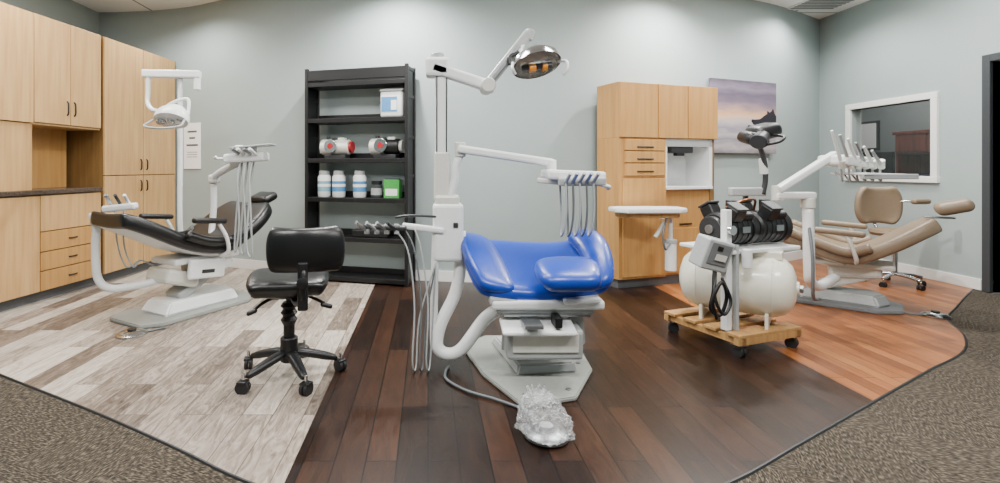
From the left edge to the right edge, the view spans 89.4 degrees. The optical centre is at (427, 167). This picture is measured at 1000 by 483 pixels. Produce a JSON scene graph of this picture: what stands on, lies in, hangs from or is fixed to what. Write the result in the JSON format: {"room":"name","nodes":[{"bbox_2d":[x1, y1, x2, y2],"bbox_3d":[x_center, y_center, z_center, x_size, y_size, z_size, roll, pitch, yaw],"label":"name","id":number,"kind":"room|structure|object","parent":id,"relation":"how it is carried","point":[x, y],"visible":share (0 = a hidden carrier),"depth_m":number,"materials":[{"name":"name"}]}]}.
{"room":"dental clinic","nodes":[
{"label":"dental clinic","id":0,"kind":"room"},
{"bbox_2d":[0,0,98,34],"bbox_3d":[-4.410,-0.425,2.125,0.120,3.250,9.250,0,0,0],"label":"wall","id":1,"kind":"structure","parent":0,"point":[70,12],"depth_m":6.00,"materials":[{"name":"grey paint"}]},
{"bbox_2d":[99,0,818,270],"bbox_3d":[0.551,-0.425,6.073,9.960,3.250,1.732,0,0,-2],"label":"wall","id":2,"kind":"structure","parent":0,"point":[252,57],"depth_m":5.54,"materials":[{"name":"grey paint"}]},
{"bbox_2d":[184,122,200,168],"bbox_3d":[-2.980,-0.280,6.321,0.300,0.580,0.007,0,0,24],"label":"paper notice","id":3,"kind":"object","parent":2,"relation":"attached to","point":[192,132],"visible":0.98,"depth_m":6.32,"materials":[{"name":"grey paper"}]},
{"bbox_2d":[228,258,471,281],"bbox_3d":[-0.723,1.139,5.647,4.962,0.109,0.407,0,0,13],"label":"baseboard","id":4,"kind":"structure","parent":2,"relation":"attached to","point":[447,276],"depth_m":5.31,"materials":[{"name":"white wood"}]},
{"bbox_2d":[708,78,775,153],"bbox_3d":[3.781,-0.610,5.991,1.100,0.870,0.039,0,0,-21],"label":"print","id":5,"kind":"object","parent":2,"relation":"attached to","point":[742,104],"visible":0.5,"depth_m":5.95},
{"bbox_2d":[783,250,802,260],"bbox_3d":[4.287,1.139,6.292,2.488,0.109,0.112,0,0,-26],"label":"trim","id":6,"kind":"structure","parent":2,"relation":"attached to","point":[794,255],"depth_m":6.47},
{"bbox_2d":[73,0,868,18],"bbox_3d":[0.525,-2.100,2.290,9.990,0.100,9.820,0,0,0],"label":"ceiling","id":7,"kind":"structure","parent":0,"point":[100,6],"depth_m":6.31,"materials":[{"name":"paint"}]},
{"bbox_2d":[787,0,854,9],"bbox_3d":[4.900,-2.041,6.150,0.600,0.018,0.600,0,0,0],"label":"grille","id":8,"kind":"object","parent":7,"relation":"in","point":[806,4],"depth_m":6.23,"materials":[{"name":"white metal"}]},
{"bbox_2d":[0,289,999,482],"bbox_3d":[0.525,1.250,2.300,10.050,0.100,10.000,0,0,0],"label":"floor","id":9,"kind":"structure","parent":0,"point":[943,426],"depth_m":2.19,"materials":[{"name":"carpet"}]},
{"bbox_2d":[0,264,374,482],"bbox_3d":[-2.447,1.197,4.231,3.805,0.006,4.777,0,0,0],"label":"planks","id":10,"kind":"object","parent":9,"relation":"on","point":[175,384],"visible":0.62,"depth_m":3.04,"materials":[{"name":"grey wood"}]},
{"bbox_2d":[0,2,102,311],"bbox_3d":[-3.772,-0.083,4.380,0.703,2.554,1.570,0,0,8],"label":"tall cabinet","id":11,"kind":"object","parent":10,"relation":"on","point":[50,69],"visible":0.94,"depth_m":4.48,"materials":[{"name":"brown wood"}]},
{"bbox_2d":[0,187,102,196],"bbox_3d":[-3.774,0.215,4.378,0.700,0.040,1.567,0,0,8],"label":"countertop","id":12,"kind":"structure","parent":11,"relation":"on","point":[54,190],"depth_m":4.56,"materials":[{"name":"stone"}]},
{"bbox_2d":[66,36,175,280],"bbox_3d":[-3.661,-0.083,5.811,0.823,2.554,1.220,0,0,6],"label":"storage cabinet","id":13,"kind":"object","parent":10,"relation":"on","point":[124,156],"visible":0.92,"depth_m":5.51,"materials":[{"name":"brown wood"}]},
{"bbox_2d":[116,327,165,338],"bbox_3d":[-2.079,1.171,3.593,0.283,0.045,0.226,0,0,0],"label":"foot pedal","id":14,"kind":"object","parent":10,"relation":"on","point":[133,332],"visible":1,"depth_m":3.55,"materials":[{"name":"silver metal"}]},
{"bbox_2d":[88,191,276,328],"bbox_3d":[-2.001,0.689,4.329,0.780,0.994,1.499,0,0,30],"label":"dental chair","id":15,"kind":"object","parent":10,"relation":"on","point":[202,255],"visible":0.96,"depth_m":4.04,"materials":[{"name":"white plastic"}]},
{"bbox_2d":[142,69,201,230],"bbox_3d":[-2.267,0.018,4.301,0.610,1.806,0.580,0,0,0],"label":"light","id":16,"kind":"object","parent":15,"relation":"attached to","point":[172,115],"depth_m":4.48,"materials":[{"name":"white metal"}]},
{"bbox_2d":[208,143,275,257],"bbox_3d":[-1.653,0.295,4.340,0.665,1.007,0.491,0,0,0],"label":"dental delivery unit","id":17,"kind":"object","parent":15,"relation":"attached to","point":[234,160],"depth_m":4.25,"materials":[{"name":"white plastic"}]},
{"bbox_2d":[235,226,346,396],"bbox_3d":[-0.771,0.760,2.885,0.599,0.879,0.627,0,0,-12],"label":"stool","id":18,"kind":"object","parent":10,"relation":"on","point":[299,260],"visible":1,"depth_m":2.70,"materials":[{"name":"black leather"}]},
{"bbox_2d":[236,379,249,385],"bbox_3d":[-0.983,1.137,2.655,0.054,0.018,0.054,0,0,5],"label":"hood","id":19,"kind":"object","parent":18,"relation":"attached to","point":[241,382],"depth_m":2.64,"materials":[{"name":"black plastic"}]},
{"bbox_2d":[243,356,252,360],"bbox_3d":[-1.071,1.137,2.985,0.054,0.018,0.054,0,0,-13],"label":"hood","id":20,"kind":"object","parent":18,"relation":"attached to","point":[247,358],"depth_m":2.96,"materials":[{"name":"black plastic"}]},
{"bbox_2d":[299,380,312,386],"bbox_3d":[-0.643,1.137,2.636,0.054,0.018,0.054,0,0,23],"label":"hood","id":21,"kind":"object","parent":18,"relation":"attached to","point":[306,383],"depth_m":2.62,"materials":[{"name":"black plastic"}]},
{"bbox_2d":[334,358,345,363],"bbox_3d":[-0.520,1.137,2.954,0.054,0.018,0.054,0,0,41],"label":"hood","id":22,"kind":"object","parent":18,"relation":"attached to","point":[336,360],"depth_m":2.94,"materials":[{"name":"black plastic"}]},
{"bbox_2d":[305,63,415,286],"bbox_3d":[-0.720,0.072,5.286,1.150,2.244,0.270,0,0,16],"label":"bookshelf","id":23,"kind":"object","parent":10,"relation":"on","point":[316,81],"visible":0.76,"depth_m":5.23,"materials":[{"name":"laminate"}]},
{"bbox_2d":[318,171,330,196],"bbox_3d":[-1.114,0.169,5.380,0.142,0.280,0.142,0,0,15],"label":"jar","id":24,"kind":"object","parent":23,"relation":"on","point":[324,178],"visible":0.97,"depth_m":5.33,"materials":[{"name":"white plastic"}]},
{"bbox_2d":[319,137,354,157],"bbox_3d":[-0.967,-0.218,5.332,0.350,0.235,0.215,0,0,15],"label":"pump","id":25,"kind":"object","parent":23,"relation":"on","point":[334,147],"visible":0.96,"depth_m":5.26,"materials":[{"name":"white plastic"}]},
{"bbox_2d":[332,171,345,196],"bbox_3d":[-0.950,0.169,5.335,0.142,0.280,0.142,0,0,16],"label":"jar","id":26,"kind":"object","parent":23,"relation":"on","point":[338,179],"visible":1,"depth_m":5.28,"materials":[{"name":"white plastic"}]},
{"bbox_2d":[353,171,366,197],"bbox_3d":[-0.719,0.169,5.271,0.142,0.280,0.142,0,0,16],"label":"jar","id":27,"kind":"object","parent":23,"relation":"on","point":[359,178],"visible":1,"depth_m":5.21,"materials":[{"name":"white plastic"}]},
{"bbox_2d":[371,181,381,197],"bbox_3d":[-0.536,0.222,5.220,0.121,0.175,0.121,0,0,16],"label":"jar","id":28,"kind":"object","parent":23,"relation":"on","point":[376,187],"visible":1,"depth_m":5.17,"materials":[{"name":"black plastic"}]},
{"bbox_2d":[369,136,404,157],"bbox_3d":[-0.427,-0.218,5.182,0.350,0.235,0.215,0,0,16],"label":"pump","id":29,"kind":"object","parent":23,"relation":"on","point":[383,147],"visible":0.98,"depth_m":5.11,"materials":[{"name":"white plastic"}]},
{"bbox_2d":[380,88,404,116],"bbox_3d":[-0.353,-0.663,5.169,0.250,0.284,0.180,0,0,16],"label":"box","id":30,"kind":"object","parent":23,"relation":"on","point":[392,100],"visible":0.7,"depth_m":5.09,"materials":[{"name":"white cardboard"}]},
{"bbox_2d":[384,178,401,197],"bbox_3d":[-0.363,0.209,5.171,0.170,0.200,0.102,0,0,15],"label":"carton","id":31,"kind":"object","parent":23,"relation":"on","point":[392,186],"visible":0.99,"depth_m":5.13,"materials":[{"name":"green cardboard"}]},
{"bbox_2d":[0,289,973,482],"bbox_3d":[0.672,1.196,3.064,9.817,0.007,2.747,0,0,-6],"label":"strip","id":32,"kind":"object","parent":9,"relation":"on","point":[763,465],"visible":1,"depth_m":2.33,"materials":[{"name":"black plastic"}]},
{"bbox_2d":[284,280,871,482],"bbox_3d":[0.870,1.197,3.564,2.830,0.006,3.808,0,0,0],"label":"planks","id":33,"kind":"object","parent":9,"relation":"on","point":[656,404],"visible":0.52,"depth_m":2.46,"materials":[{"name":"brown wood"}]},
{"bbox_2d":[355,28,568,371],"bbox_3d":[0.207,0.161,3.063,1.271,2.059,0.334,0,0,0],"label":"dental light unit","id":34,"kind":"object","parent":33,"relation":"on","point":[535,61],"visible":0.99,"depth_m":3.07,"materials":[{"name":"white metal"}]},
{"bbox_2d":[352,226,391,237],"bbox_3d":[-0.584,0.654,5.233,0.400,0.130,0.160,0,0,15],"label":"holder","id":35,"kind":"object","parent":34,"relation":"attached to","point":[357,232],"visible":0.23,"depth_m":5.17,"materials":[{"name":"black plastic"}]},
{"bbox_2d":[507,51,519,64],"bbox_3d":[0.524,-0.674,3.067,0.085,0.093,0.033,0,0,-26],"label":"joint","id":36,"kind":"object","parent":34,"relation":"attached to","point":[511,55],"depth_m":3.06,"materials":[{"name":"black plastic"}]},
{"bbox_2d":[511,62,516,74],"bbox_3d":[0.511,-0.595,2.977,0.032,0.083,0.056,0,0,16],"label":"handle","id":37,"kind":"object","parent":34,"relation":"attached to","point":[513,64],"depth_m":2.97,"materials":[{"name":"white plastic"}]},
{"bbox_2d":[448,142,610,236],"bbox_3d":[0.598,0.123,3.002,0.967,0.566,0.336,0,0,0],"label":"dental delivery unit","id":38,"kind":"object","parent":34,"relation":"attached to","point":[566,178],"depth_m":2.99,"materials":[{"name":"white plastic"}]},
{"bbox_2d":[558,59,568,74],"bbox_3d":[0.813,-0.606,3.008,0.033,0.105,0.082,0,0,-42],"label":"handle","id":39,"kind":"object","parent":34,"relation":"attached to","point":[559,60],"depth_m":2.99,"materials":[{"name":"white plastic"}]},
{"bbox_2d":[444,365,574,447],"bbox_3d":[0.367,1.108,2.556,0.272,0.172,0.986,0,0,-26],"label":"foot pedal","id":40,"kind":"object","parent":33,"relation":"on","point":[544,433],"visible":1,"depth_m":2.22,"materials":[{"name":"metal"}]},
{"bbox_2d":[461,229,613,408],"bbox_3d":[0.647,0.789,2.986,0.904,0.809,1.028,0,0,0],"label":"dental chair","id":41,"kind":"object","parent":33,"relation":"on","point":[534,285],"depth_m":2.76,"materials":[{"name":"blue leather"}]},
{"bbox_2d":[664,306,801,357],"bbox_3d":[2.107,1.125,3.494,0.571,0.149,0.601,0,0,-20],"label":"wooden dolly","id":42,"kind":"object","parent":33,"relation":"on","point":[689,317],"visible":0.82,"depth_m":3.31,"materials":[{"name":"brown wood"}]},
{"bbox_2d":[733,345,745,349],"bbox_3d":[1.974,1.137,3.170,0.054,0.018,0.054,0,0,-20],"label":"caster wheel","id":43,"kind":"object","parent":42,"relation":"attached to","point":[741,347],"depth_m":3.15,"materials":[{"name":"black plastic"}]},
{"bbox_2d":[679,198,803,330],"bbox_3d":[2.074,0.626,3.462,0.873,0.845,0.695,0,0,-20],"label":"dental air compressor","id":44,"kind":"object","parent":42,"relation":"on","point":[736,263],"visible":1,"depth_m":3.27,"materials":[{"name":"white metal"}]},
{"bbox_2d":[653,258,971,399],"bbox_3d":[3.768,1.197,4.863,4.854,0.006,2.522,0,0,-30],"label":"planks","id":45,"kind":"object","parent":9,"relation":"on","point":[871,355],"visible":0.61,"depth_m":3.54,"materials":[{"name":"brown wood"}]},
{"bbox_2d":[597,81,717,287],"bbox_3d":[2.412,0.172,5.239,1.240,2.044,0.371,0,0,-18],"label":"tall cabinet","id":46,"kind":"object","parent":45,"relation":"on","point":[655,142],"visible":0.9,"depth_m":5.03,"materials":[{"name":"brown wood"}]},
{"bbox_2d":[608,206,686,271],"bbox_3d":[2.060,0.665,4.752,0.680,0.590,0.503,0,0,0],"label":"tray","id":47,"kind":"object","parent":46,"relation":"attached to","point":[665,213],"visible":1,"depth_m":4.60,"materials":[{"name":"white plastic"}]},
{"bbox_2d":[608,206,686,221],"bbox_3d":[2.060,0.445,4.752,0.680,0.150,0.503,0,0,0],"label":"tray","id":48,"kind":"object","parent":47,"relation":"on","point":[665,213],"depth_m":4.57,"materials":[{"name":"white plastic"}]},
{"bbox_2d":[654,221,666,237],"bbox_3d":[2.145,0.570,4.620,0.121,0.159,0.040,0,0,0],"label":"handpiece","id":49,"kind":"object","parent":47,"relation":"on","point":[659,230],"depth_m":4.60,"materials":[{"name":"white plastic"}]},
{"bbox_2d":[662,218,676,250],"bbox_3d":[2.227,0.599,4.634,0.196,0.307,0.201,0,0,0],"label":"hose","id":50,"kind":"object","parent":47,"relation":"on","point":[669,244],"depth_m":4.64,"materials":[{"name":"white plastic"}]},
{"bbox_2d":[665,243,675,271],"bbox_3d":[2.270,0.830,4.680,0.100,0.260,0.099,0,0,0],"label":"canister","id":51,"kind":"object","parent":47,"relation":"on","point":[670,254],"depth_m":4.64,"materials":[{"name":"white plastic"}]},
{"bbox_2d":[667,147,692,152],"bbox_3d":[2.600,-0.190,5.242,0.280,0.070,0.180,0,0,-18],"label":"dispenser","id":52,"kind":"object","parent":46,"relation":"on","point":[669,149],"depth_m":5.16,"materials":[{"name":"grey metal"}]},
{"bbox_2d":[728,123,785,199],"bbox_3d":[2.663,0.413,4.091,0.318,1.562,0.632,0,0,13],"label":"light","id":53,"kind":"object","parent":45,"relation":"on","point":[758,136],"visible":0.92,"depth_m":3.96,"materials":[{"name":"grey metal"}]},
{"bbox_2d":[783,198,974,314],"bbox_3d":[3.736,0.718,4.406,1.455,0.953,0.845,0,0,42],"label":"dental chair","id":54,"kind":"object","parent":45,"relation":"on","point":[855,260],"visible":0.79,"depth_m":4.22,"materials":[{"name":"beige leather"}]},
{"bbox_2d":[771,130,918,300],"bbox_3d":[3.222,0.404,4.032,0.963,1.376,0.605,0,0,0],"label":"dental delivery unit","id":55,"kind":"object","parent":54,"relation":"attached to","point":[833,159],"visible":1,"depth_m":3.93,"materials":[{"name":"white plastic"}]},
{"bbox_2d":[830,172,918,178],"bbox_3d":[3.470,0.060,3.900,0.466,0.050,0.341,0,0,0],"label":"tray","id":56,"kind":"object","parent":55,"relation":"on","point":[864,175],"depth_m":3.75,"materials":[{"name":"grey plastic"}]},
{"bbox_2d":[854,186,930,290],"bbox_3d":[4.810,0.696,5.124,0.583,1.006,0.533,0,0,10],"label":"stool","id":57,"kind":"object","parent":45,"relation":"on","point":[874,205],"visible":0.89,"depth_m":5.27,"materials":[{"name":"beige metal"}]},
{"bbox_2d":[904,310,951,319],"bbox_3d":[3.997,1.171,4.046,0.354,0.045,0.179,0,0,18],"label":"foot pedal","id":58,"kind":"object","parent":45,"relation":"on","point":[936,314],"visible":0.81,"depth_m":3.99,"materials":[{"name":"silver metal"}]},
{"bbox_2d":[861,101,929,173],"bbox_3d":[6.610,-0.475,6.000,2.180,3.350,6.400,0,0,0],"label":"wall","id":59,"kind":"structure","parent":0,"point":[911,116],"depth_m":8.13,"materials":[{"name":"grey paint"}]},
{"bbox_2d":[861,120,879,150],"bbox_3d":[7.579,-0.550,8.625,0.038,0.500,0.450,0,0,0],"label":"print","id":60,"kind":"object","parent":59,"relation":"attached to","point":[870,130],"visible":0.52,"depth_m":8.54,"materials":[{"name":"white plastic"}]},
{"bbox_2d":[819,0,999,293],"bbox_3d":[5.460,-0.425,2.300,0.120,3.250,9.600,0,0,0],"label":"wall","id":61,"kind":"structure","parent":0,"point":[871,50],"depth_m":5.41,"materials":[{"name":"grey paint"}]},
{"bbox_2d":[845,110,860,171],"bbox_3d":[5.445,-0.325,6.405,0.150,0.830,0.070,0,0,0],"label":"frame","id":62,"kind":"object","parent":61,"relation":"attached to","point":[848,113],"visible":0.43,"depth_m":6.38,"materials":[{"name":"white wood"}]},
{"bbox_2d":[845,91,938,109],"bbox_3d":[5.445,-0.775,5.860,0.150,0.070,1.160,0,0,0],"label":"window frame","id":63,"kind":"structure","parent":61,"relation":"in","point":[924,96],"depth_m":5.77,"materials":[{"name":"white wood"}]},
{"bbox_2d":[844,175,939,182],"bbox_3d":[5.440,0.125,5.860,0.160,0.070,1.180,0,0,0],"label":"frame","id":64,"kind":"object","parent":61,"relation":"attached to","point":[922,179],"visible":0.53,"depth_m":5.50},
{"bbox_2d":[879,259,981,290],"bbox_3d":[5.393,1.139,5.865,0.014,0.109,1.990,0,0,0],"label":"baseboard","id":65,"kind":"structure","parent":61,"relation":"attached to","point":[960,280],"depth_m":5.22,"materials":[{"name":"white wood"}]},
{"bbox_2d":[930,98,938,176],"bbox_3d":[5.445,-0.325,5.315,0.150,0.830,0.070,0,0,0],"label":"frame","id":66,"kind":"object","parent":61,"relation":"attached to","point":[934,103],"visible":0.56,"depth_m":5.30,"materials":[{"name":"white wood"}]},
{"bbox_2d":[982,54,999,292],"bbox_3d":[5.445,0.052,4.815,0.150,2.284,0.070,0,0,0],"label":"door frame","id":67,"kind":"structure","parent":61,"relation":"attached to","point":[988,216],"depth_m":4.79,"materials":[{"name":"black metal"}]},
{"bbox_2d":[990,52,999,60],"bbox_3d":[5.445,-1.055,4.340,0.150,0.070,0.880,0,0,0],"label":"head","id":68,"kind":"object","parent":61,"relation":"attached to","point":[994,56],"visible":1,"depth_m":4.74},
{"bbox_3d":[6.610,1.250,6.000,2.180,0.100,6.400,0,0,0],"label":"floor","id":69,"kind":"structure","parent":0,"visible":0},
{"bbox_2d":[892,129,929,175],"bbox_3d":[7.100,0.325,7.500,0.800,1.750,1.800,0,0,0],"label":"office desk","id":70,"kind":"object","parent":69,"relation":"on","point":[912,148],"visible":0.23,"depth_m":7.50,"materials":[{"name":"brown wood"}]},
{"bbox_2d":[862,152,894,173],"bbox_3d":[7.220,0.094,8.025,0.200,0.688,0.550,0,0,0],"label":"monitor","id":71,"kind":"object","parent":70,"relation":"on","point":[889,157],"visible":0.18,"depth_m":7.85,"materials":[{"name":"black plastic"}]},
{"bbox_2d":[897,151,929,154],"bbox_3d":[7.325,-0.220,7.145,0.350,0.040,0.990,0,0,0],"label":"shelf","id":72,"kind":"object","parent":70,"relation":"attached to","point":[898,152],"depth_m":7.41,"materials":[{"name":"grey wood"}]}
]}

